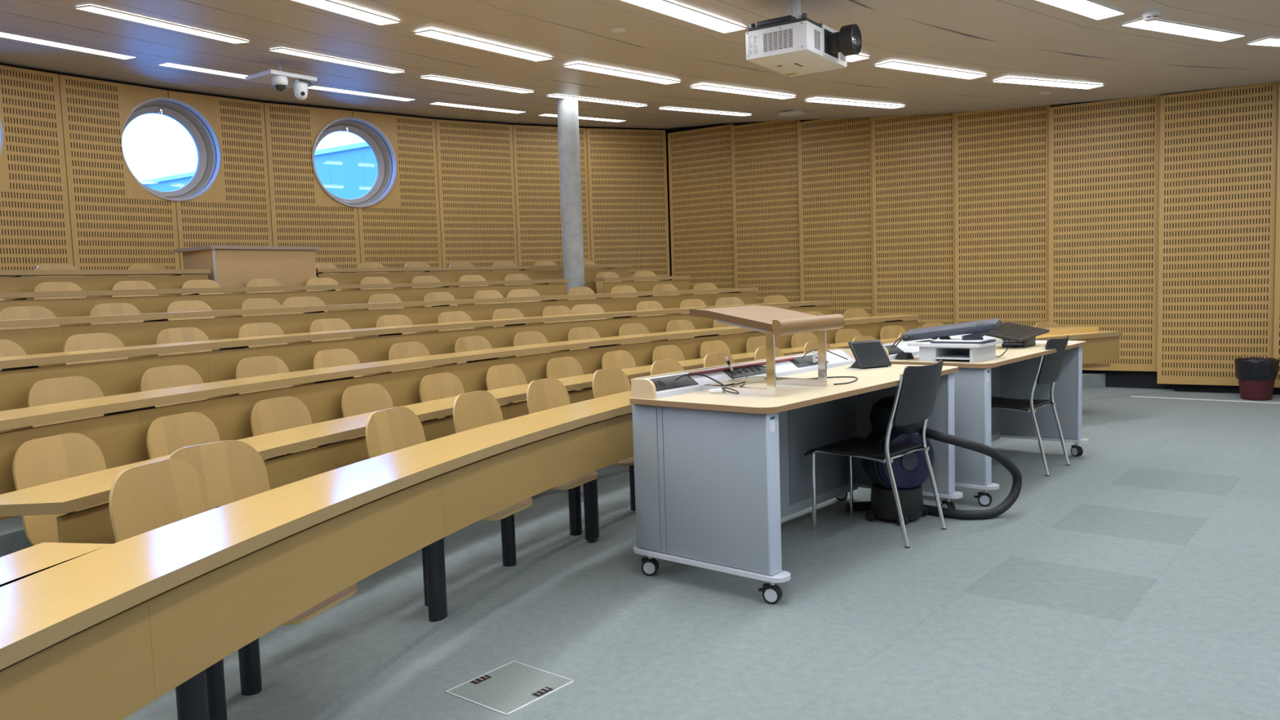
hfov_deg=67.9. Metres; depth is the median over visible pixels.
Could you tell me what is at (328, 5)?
recessed light
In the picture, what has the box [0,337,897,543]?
desk
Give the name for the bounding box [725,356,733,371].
plug
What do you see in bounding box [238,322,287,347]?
seat
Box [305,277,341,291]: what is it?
seat
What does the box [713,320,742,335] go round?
seat
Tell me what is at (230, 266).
booth
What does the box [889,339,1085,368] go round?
countertop
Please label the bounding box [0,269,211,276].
countertop
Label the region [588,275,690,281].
countertop
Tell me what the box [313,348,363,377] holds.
seat
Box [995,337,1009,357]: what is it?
cable
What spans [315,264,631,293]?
desk
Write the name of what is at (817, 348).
cable
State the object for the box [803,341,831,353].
seat
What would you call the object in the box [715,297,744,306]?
seat
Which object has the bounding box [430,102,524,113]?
recessed light
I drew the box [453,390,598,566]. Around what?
seat
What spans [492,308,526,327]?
seat
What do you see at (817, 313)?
seat
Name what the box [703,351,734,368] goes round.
seat
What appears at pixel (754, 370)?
socket
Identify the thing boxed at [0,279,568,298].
countertop
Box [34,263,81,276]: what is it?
seat
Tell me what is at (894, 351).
socket
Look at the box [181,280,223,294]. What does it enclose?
seat
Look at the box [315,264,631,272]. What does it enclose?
countertop
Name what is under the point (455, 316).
seat
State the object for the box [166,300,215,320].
seat
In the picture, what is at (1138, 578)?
floor
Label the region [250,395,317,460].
seat
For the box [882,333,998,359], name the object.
cable tray
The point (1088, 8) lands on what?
recessed light
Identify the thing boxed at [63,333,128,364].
seat
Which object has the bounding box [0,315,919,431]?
countertop
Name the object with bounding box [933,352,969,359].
shelf
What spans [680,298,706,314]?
seat
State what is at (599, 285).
seat
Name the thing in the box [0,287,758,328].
countertop
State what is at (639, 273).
seat
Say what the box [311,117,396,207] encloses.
window
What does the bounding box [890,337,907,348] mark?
cable
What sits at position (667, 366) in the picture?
seat
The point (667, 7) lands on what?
recessed light
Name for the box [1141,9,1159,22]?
smoke detector
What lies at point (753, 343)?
seat
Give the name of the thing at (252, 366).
seat
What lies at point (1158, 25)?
recessed light
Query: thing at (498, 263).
seat
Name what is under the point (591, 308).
seat
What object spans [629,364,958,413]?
countertop
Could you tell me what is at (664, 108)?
recessed light
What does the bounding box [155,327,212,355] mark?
seat
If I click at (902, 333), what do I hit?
seat
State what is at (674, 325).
seat
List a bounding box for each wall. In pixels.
[0,65,670,298]
[667,80,1279,387]
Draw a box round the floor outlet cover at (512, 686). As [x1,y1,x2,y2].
[444,661,574,715]
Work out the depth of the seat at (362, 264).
9.78 m
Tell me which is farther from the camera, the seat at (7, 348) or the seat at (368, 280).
the seat at (368, 280)
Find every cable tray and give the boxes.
[644,349,855,398]
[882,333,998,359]
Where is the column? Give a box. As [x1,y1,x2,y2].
[556,97,584,300]
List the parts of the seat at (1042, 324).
backrest, seat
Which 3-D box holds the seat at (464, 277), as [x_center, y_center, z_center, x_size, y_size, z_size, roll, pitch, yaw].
[-1.515,-0.463,9.573,0.364,0.803,0.602,-6,6,-44]
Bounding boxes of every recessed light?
[0,31,136,59]
[75,4,249,43]
[158,62,247,78]
[268,47,405,73]
[292,0,399,25]
[307,85,413,101]
[413,29,553,61]
[419,75,534,93]
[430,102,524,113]
[539,113,623,122]
[546,93,648,106]
[563,62,680,84]
[621,0,746,33]
[658,106,751,115]
[689,84,795,99]
[804,97,905,108]
[846,53,870,62]
[874,60,986,79]
[992,76,1104,88]
[1035,0,1124,19]
[1120,17,1245,41]
[1246,36,1279,46]
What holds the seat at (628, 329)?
on the floor
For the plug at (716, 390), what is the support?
on the desk at (716, 475)
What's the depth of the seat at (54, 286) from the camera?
6.66 m
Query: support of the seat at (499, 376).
on the floor
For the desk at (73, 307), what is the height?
0.730 m
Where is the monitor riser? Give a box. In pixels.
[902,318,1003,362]
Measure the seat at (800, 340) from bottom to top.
0.803 m
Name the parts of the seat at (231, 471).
backrest, post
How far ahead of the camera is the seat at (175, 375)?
4.75 m
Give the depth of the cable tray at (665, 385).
4.61 m
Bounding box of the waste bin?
[1234,356,1279,400]
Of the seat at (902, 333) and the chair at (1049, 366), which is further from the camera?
the seat at (902, 333)
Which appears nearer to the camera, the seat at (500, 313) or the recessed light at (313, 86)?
the seat at (500, 313)
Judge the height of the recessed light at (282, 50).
0.030 m
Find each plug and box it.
[709,388,722,393]
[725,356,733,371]
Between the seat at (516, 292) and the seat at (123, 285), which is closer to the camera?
the seat at (123, 285)
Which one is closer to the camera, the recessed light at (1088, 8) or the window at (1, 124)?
the recessed light at (1088, 8)
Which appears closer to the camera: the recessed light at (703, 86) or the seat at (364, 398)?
the seat at (364, 398)
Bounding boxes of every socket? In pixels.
[653,380,665,387]
[728,365,760,374]
[883,344,904,355]
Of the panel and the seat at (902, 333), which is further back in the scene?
the seat at (902, 333)
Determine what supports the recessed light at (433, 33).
in the ceiling
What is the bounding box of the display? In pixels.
[984,321,1049,347]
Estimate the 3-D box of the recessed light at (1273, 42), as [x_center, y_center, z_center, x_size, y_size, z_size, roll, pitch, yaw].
[5.349,-2.502,7.536,1.212,0.011,0.188,-3,5,-18]
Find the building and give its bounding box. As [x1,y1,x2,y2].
[139,142,377,199]
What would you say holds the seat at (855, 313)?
on the floor
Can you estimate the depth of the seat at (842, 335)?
8.74 m
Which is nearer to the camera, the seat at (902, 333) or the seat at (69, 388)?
the seat at (69, 388)
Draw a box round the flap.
[1040,326,1098,335]
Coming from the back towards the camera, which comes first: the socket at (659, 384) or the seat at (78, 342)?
the seat at (78, 342)
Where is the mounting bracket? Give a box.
[244,61,317,88]
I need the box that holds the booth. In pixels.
[173,245,319,293]
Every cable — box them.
[675,373,727,386]
[731,368,747,387]
[801,348,848,359]
[807,376,857,385]
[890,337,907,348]
[893,335,912,347]
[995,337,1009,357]
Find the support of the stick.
on the desk at (716, 475)
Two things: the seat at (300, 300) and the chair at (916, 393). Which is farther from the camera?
the seat at (300, 300)
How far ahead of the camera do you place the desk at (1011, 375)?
6.31 m
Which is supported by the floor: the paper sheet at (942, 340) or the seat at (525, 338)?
the seat at (525, 338)
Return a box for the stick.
[688,357,794,375]
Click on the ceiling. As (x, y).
(997, 39)
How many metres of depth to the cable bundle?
5.15 m
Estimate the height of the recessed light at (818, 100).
0.024 m
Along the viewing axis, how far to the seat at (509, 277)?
10.14 m
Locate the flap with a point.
(1053, 331)
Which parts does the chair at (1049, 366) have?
leg, seat, leg, backrest, leg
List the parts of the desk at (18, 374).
panel, panel, panel, panel, panel, panel, panel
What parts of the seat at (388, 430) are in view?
backrest, post, seat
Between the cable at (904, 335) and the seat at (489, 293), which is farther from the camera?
the seat at (489, 293)
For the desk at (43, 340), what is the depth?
6.62 m
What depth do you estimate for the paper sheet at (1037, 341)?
6.62 m
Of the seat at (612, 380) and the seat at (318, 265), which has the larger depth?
the seat at (318, 265)
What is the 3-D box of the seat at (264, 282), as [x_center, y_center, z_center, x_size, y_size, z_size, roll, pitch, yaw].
[-2.949,-0.282,7.908,0.602,0.803,0.364,1,6,36]
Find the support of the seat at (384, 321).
on the floor
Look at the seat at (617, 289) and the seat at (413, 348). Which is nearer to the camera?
the seat at (413, 348)
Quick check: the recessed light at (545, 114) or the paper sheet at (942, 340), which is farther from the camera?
the recessed light at (545, 114)
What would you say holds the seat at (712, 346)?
on the floor
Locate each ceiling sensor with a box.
[611,27,625,32]
[1040,92,1050,94]
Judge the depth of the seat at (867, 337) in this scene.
7.62 m
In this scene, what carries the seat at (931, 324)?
on the floor
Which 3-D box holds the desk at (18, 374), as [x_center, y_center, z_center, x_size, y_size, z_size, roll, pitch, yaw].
[-1.279,0.166,6.052,1.401,0.736,10.080,1,6,33]
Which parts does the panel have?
plate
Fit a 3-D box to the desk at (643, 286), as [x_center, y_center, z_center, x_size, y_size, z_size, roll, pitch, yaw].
[0.015,-0.556,10.556,1.209,0.730,0.308,-5,6,-37]
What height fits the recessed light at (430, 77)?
0.030 m
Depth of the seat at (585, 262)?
11.68 m
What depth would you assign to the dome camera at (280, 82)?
8.13 m
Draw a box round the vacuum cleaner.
[845,395,1022,525]
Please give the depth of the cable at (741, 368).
4.53 m
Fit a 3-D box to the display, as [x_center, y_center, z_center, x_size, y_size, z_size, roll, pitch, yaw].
[2.469,-0.165,6.285,0.533,0.156,0.250,-6,6,-43]
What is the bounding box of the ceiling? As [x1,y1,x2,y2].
[0,0,1279,129]
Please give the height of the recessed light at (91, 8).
0.030 m
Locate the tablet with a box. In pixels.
[930,339,995,343]
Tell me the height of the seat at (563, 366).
0.803 m
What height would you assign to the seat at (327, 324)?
0.803 m
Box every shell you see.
[0,62,663,263]
[665,102,1279,395]
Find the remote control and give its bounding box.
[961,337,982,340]
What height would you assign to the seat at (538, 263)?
0.803 m
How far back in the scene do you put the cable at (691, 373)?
4.35 m
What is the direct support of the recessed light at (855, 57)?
in the ceiling
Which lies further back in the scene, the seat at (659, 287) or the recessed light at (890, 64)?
the seat at (659, 287)
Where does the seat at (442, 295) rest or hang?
on the floor
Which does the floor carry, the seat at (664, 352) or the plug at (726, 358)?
the seat at (664, 352)
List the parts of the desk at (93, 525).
panel, panel, panel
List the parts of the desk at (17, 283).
panel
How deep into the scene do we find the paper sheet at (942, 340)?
5.42 m
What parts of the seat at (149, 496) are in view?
backrest, post, seat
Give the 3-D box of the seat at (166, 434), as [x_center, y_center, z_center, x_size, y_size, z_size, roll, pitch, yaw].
[-1.647,0.627,3.882,0.602,0.803,0.364,0,5,22]
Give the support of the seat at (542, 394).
on the floor
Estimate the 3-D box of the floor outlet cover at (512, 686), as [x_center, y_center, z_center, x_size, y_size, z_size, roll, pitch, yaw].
[-0.423,1.065,3.103,0.291,0.006,0.302,2,6,39]
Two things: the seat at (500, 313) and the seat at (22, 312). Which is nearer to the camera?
the seat at (22, 312)
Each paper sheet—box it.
[932,338,987,342]
[1035,340,1076,342]
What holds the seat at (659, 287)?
on the floor
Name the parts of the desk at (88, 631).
panel, leg, panel, leg, panel, leg, panel, panel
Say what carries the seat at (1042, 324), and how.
on the floor
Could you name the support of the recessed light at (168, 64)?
in the ceiling
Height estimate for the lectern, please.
0.376 m
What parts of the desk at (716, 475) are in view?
access door, socket plate, panel, ledge rail, socket plate, post, socket plate, modesty panel, perforated panel, panel, post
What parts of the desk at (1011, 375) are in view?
ledge rail, cable coil, panel, post, perforated panel, modesty panel, panel, post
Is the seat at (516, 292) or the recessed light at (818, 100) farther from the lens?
the recessed light at (818, 100)
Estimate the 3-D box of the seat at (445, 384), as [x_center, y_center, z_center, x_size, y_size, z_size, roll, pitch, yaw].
[-0.907,0.483,5.368,0.602,0.803,0.364,1,5,31]
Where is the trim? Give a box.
[1130,395,1279,403]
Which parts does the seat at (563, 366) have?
backrest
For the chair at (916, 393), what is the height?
0.870 m
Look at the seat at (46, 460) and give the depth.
3.39 m
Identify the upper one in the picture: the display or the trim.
the display
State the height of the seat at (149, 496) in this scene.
0.803 m
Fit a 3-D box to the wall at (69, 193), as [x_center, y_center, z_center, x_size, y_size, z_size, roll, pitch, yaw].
[-5.262,-1.133,6.021,3.300,2.634,18.504,0,5,27]
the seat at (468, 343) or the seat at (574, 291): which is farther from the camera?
the seat at (574, 291)
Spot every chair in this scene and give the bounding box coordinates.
[804,360,946,547]
[991,334,1070,475]
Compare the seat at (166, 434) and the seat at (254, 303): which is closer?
the seat at (166, 434)
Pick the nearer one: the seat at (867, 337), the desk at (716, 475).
the desk at (716, 475)
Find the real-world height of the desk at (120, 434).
0.737 m
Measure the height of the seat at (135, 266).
0.803 m
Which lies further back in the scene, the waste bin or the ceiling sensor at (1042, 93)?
the ceiling sensor at (1042, 93)
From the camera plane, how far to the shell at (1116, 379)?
10.12 m
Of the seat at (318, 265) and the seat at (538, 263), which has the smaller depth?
the seat at (318, 265)
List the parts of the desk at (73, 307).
panel, panel, panel, panel, panel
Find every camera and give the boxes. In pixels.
[271,75,288,91]
[293,79,311,100]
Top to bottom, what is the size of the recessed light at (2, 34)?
0.021 m
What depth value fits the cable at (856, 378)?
4.69 m
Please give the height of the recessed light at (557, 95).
0.030 m
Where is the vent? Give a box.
[763,28,844,61]
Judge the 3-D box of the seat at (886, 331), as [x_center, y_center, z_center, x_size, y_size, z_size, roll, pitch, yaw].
[2.569,0.086,8.869,0.364,0.803,0.602,-5,5,-31]
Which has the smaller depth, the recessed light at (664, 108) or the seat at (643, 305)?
the seat at (643, 305)
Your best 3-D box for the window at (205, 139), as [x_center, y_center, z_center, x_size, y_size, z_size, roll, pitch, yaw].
[-4.966,-2.175,9.919,0.380,1.054,1.054,2,6,38]
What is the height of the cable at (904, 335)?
0.081 m
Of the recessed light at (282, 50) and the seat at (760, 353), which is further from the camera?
the recessed light at (282, 50)
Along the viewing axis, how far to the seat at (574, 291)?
9.66 m
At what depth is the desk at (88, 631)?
2.31 m
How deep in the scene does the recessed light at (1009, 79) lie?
8.79 m
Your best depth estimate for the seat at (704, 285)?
10.69 m
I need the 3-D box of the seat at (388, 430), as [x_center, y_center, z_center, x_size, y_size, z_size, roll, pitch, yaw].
[-0.756,0.602,3.823,0.602,0.803,0.364,0,5,24]
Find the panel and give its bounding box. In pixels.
[845,339,891,369]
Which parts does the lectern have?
trim, support frame, leg, trim, leg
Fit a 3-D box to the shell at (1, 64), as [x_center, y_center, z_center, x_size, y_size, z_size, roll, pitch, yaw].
[-5.411,-1.217,6.080,3.543,3.400,18.834,0,5,27]
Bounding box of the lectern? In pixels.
[689,304,844,396]
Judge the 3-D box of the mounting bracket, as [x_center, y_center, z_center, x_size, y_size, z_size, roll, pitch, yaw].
[-3.145,-2.531,8.321,0.400,0.171,0.450,2,6,37]
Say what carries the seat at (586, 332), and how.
on the floor
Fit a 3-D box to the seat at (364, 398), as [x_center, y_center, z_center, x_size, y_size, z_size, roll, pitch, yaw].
[-1.186,0.531,4.875,0.602,0.803,0.364,1,5,28]
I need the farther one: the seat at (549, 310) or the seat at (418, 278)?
the seat at (418, 278)
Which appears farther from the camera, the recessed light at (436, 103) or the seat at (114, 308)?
the recessed light at (436, 103)
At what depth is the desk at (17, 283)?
7.05 m
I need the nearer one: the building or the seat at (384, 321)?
the seat at (384, 321)
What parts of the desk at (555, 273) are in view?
panel, panel, panel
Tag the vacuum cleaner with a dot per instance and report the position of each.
(910, 471)
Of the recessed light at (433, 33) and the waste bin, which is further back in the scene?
the waste bin
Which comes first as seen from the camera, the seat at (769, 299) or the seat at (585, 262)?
the seat at (769, 299)
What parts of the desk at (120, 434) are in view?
panel, leg, panel, leg, panel, panel, panel, panel, panel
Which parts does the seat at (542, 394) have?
backrest, post, seat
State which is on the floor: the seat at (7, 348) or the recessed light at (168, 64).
the seat at (7, 348)
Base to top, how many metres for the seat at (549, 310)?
0.803 m
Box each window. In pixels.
[0,118,3,155]
[121,97,221,201]
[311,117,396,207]
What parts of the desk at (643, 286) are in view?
panel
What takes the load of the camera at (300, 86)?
hanging from the mounting bracket
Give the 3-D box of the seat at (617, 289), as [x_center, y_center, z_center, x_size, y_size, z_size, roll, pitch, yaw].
[0.013,-0.373,9.834,0.364,0.803,0.602,-6,6,-39]
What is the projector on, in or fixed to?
hanging from the ceiling
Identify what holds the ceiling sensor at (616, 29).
attached to the ceiling
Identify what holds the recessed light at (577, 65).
in the ceiling
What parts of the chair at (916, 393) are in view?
leg, seat, leg, leg, backrest, leg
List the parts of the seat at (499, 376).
backrest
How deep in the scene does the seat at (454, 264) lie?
10.57 m
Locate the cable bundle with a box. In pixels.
[811,349,817,362]
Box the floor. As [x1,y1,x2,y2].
[0,373,1279,719]
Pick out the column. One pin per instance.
(567, 108)
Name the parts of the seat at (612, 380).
backrest, post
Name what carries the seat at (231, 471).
on the floor
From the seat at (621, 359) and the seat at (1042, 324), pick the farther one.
the seat at (1042, 324)
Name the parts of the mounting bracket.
rod, plate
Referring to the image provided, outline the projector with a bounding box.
[745,0,862,76]
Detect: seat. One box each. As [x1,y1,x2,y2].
[0,306,59,329]
[0,339,26,370]
[12,432,109,545]
[27,376,103,427]
[33,281,86,299]
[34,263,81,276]
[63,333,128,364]
[89,302,143,324]
[109,458,357,719]
[111,280,159,297]
[128,263,168,275]
[140,364,207,407]
[146,412,220,459]
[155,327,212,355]
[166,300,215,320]
[167,440,270,695]
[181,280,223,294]
[235,355,293,394]
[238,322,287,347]
[241,297,284,316]
[245,278,284,293]
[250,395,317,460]
[281,296,327,314]
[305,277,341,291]
[309,318,353,342]
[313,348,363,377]
[315,262,340,277]
[341,382,393,439]
[356,262,386,273]
[360,276,393,289]
[365,406,533,606]
[368,293,404,310]
[376,314,415,336]
[388,341,432,373]
[403,262,432,272]
[411,275,442,288]
[419,372,464,418]
[423,291,457,306]
[437,311,474,331]
[448,262,476,271]
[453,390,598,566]
[454,335,492,364]
[458,275,488,286]
[473,289,505,304]
[486,364,578,428]
[492,261,518,271]
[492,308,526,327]
[504,273,532,285]
[506,288,542,302]
[513,330,550,356]
[526,377,634,535]
[533,261,556,270]
[542,305,574,323]
[546,356,595,422]
[568,286,596,300]
[568,326,599,350]
[570,303,606,320]
[583,260,595,269]
[591,367,635,511]
[595,271,621,298]
[601,350,635,381]
[611,285,638,297]
[618,323,651,345]
[632,271,657,281]
[635,301,665,316]
[650,359,684,375]
[652,344,684,362]
[653,284,679,296]
[666,320,695,340]
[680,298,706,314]
[693,282,719,294]
[699,340,730,358]
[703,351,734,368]
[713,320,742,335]
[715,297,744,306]
[746,335,765,352]
[754,346,784,359]
[763,295,790,307]
[791,332,817,347]
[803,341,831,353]
[804,311,823,315]
[835,328,862,343]
[843,308,871,324]
[852,335,875,341]
[880,324,906,339]
[897,332,905,341]
[922,322,944,328]
[1034,321,1110,368]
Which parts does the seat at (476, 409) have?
backrest, post, seat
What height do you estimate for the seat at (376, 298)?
0.803 m
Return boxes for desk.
[0,269,211,300]
[0,279,568,326]
[0,287,758,367]
[0,300,833,516]
[0,315,919,520]
[0,330,1122,719]
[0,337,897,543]
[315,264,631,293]
[588,275,690,298]
[629,348,962,604]
[882,333,1088,506]
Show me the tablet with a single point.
(988, 340)
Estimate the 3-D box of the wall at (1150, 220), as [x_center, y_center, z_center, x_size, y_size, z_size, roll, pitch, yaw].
[4.095,-1.436,10.728,9.128,3.300,0.095,2,6,37]
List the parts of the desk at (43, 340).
panel, panel, panel, panel, panel, panel, panel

